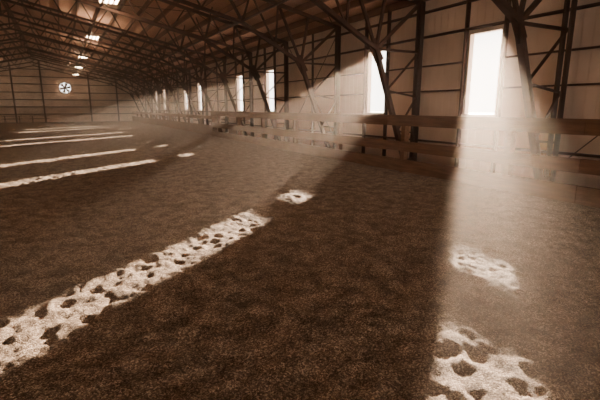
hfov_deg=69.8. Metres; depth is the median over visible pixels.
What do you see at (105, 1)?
ceiling lamp
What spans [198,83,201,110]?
window
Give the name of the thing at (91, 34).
ceiling lamp
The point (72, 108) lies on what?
wall
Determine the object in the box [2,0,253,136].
frame
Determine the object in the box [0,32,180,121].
frame
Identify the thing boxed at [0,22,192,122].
frame
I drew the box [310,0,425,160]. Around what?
frame
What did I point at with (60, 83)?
exhaust fan
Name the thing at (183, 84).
frame
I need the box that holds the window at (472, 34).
[461,27,503,116]
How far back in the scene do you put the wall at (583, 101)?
11.60 m
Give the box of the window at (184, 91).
[184,91,187,110]
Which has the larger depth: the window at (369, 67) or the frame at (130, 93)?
the frame at (130, 93)
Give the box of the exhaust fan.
[57,81,72,93]
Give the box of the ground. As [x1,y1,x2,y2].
[370,111,494,113]
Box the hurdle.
[30,116,48,122]
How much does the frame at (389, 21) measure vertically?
6.754 m
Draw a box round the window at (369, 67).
[364,48,385,114]
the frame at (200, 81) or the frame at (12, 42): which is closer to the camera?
the frame at (200, 81)
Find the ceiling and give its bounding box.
[0,0,400,81]
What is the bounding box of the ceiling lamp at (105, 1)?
[99,0,118,4]
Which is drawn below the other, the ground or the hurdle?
the hurdle
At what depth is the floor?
4.20 m
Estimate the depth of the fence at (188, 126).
32.43 m
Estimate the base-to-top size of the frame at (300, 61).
6.961 m
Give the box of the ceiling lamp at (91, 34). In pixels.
[87,18,99,39]
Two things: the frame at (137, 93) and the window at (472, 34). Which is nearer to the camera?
the window at (472, 34)
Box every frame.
[0,0,228,132]
[0,0,599,172]
[0,9,208,124]
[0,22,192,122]
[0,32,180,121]
[0,40,169,119]
[0,46,160,118]
[0,51,153,117]
[0,56,146,116]
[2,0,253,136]
[72,0,597,157]
[74,0,288,141]
[173,0,340,148]
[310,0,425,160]
[492,0,577,181]
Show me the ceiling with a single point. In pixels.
(64, 5)
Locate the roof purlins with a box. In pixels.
[0,0,428,83]
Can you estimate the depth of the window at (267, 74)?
21.27 m
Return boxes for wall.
[0,58,142,122]
[141,0,599,188]
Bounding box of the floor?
[0,121,599,399]
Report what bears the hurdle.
on the floor
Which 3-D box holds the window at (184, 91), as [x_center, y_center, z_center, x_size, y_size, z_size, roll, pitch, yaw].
[-9.189,-8.310,34.971,0.230,2.030,1.030,-7,14,-28]
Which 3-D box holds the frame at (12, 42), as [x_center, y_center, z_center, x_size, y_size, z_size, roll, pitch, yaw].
[-22.026,-9.268,34.737,22.340,6.961,0.320,-7,14,-28]
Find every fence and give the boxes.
[132,111,216,134]
[210,111,599,207]
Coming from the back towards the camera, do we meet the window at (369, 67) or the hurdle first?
the hurdle
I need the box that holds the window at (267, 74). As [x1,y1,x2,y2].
[266,69,273,111]
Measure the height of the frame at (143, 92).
6.961 m
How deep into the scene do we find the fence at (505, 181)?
9.41 m
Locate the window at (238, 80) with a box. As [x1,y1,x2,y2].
[237,75,242,111]
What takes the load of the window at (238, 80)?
in the wall at (583, 101)
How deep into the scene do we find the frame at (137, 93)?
43.99 m
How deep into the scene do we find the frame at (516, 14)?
8.33 m
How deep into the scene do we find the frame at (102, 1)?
18.07 m
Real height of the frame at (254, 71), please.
6.961 m
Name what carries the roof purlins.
attached to the ceiling

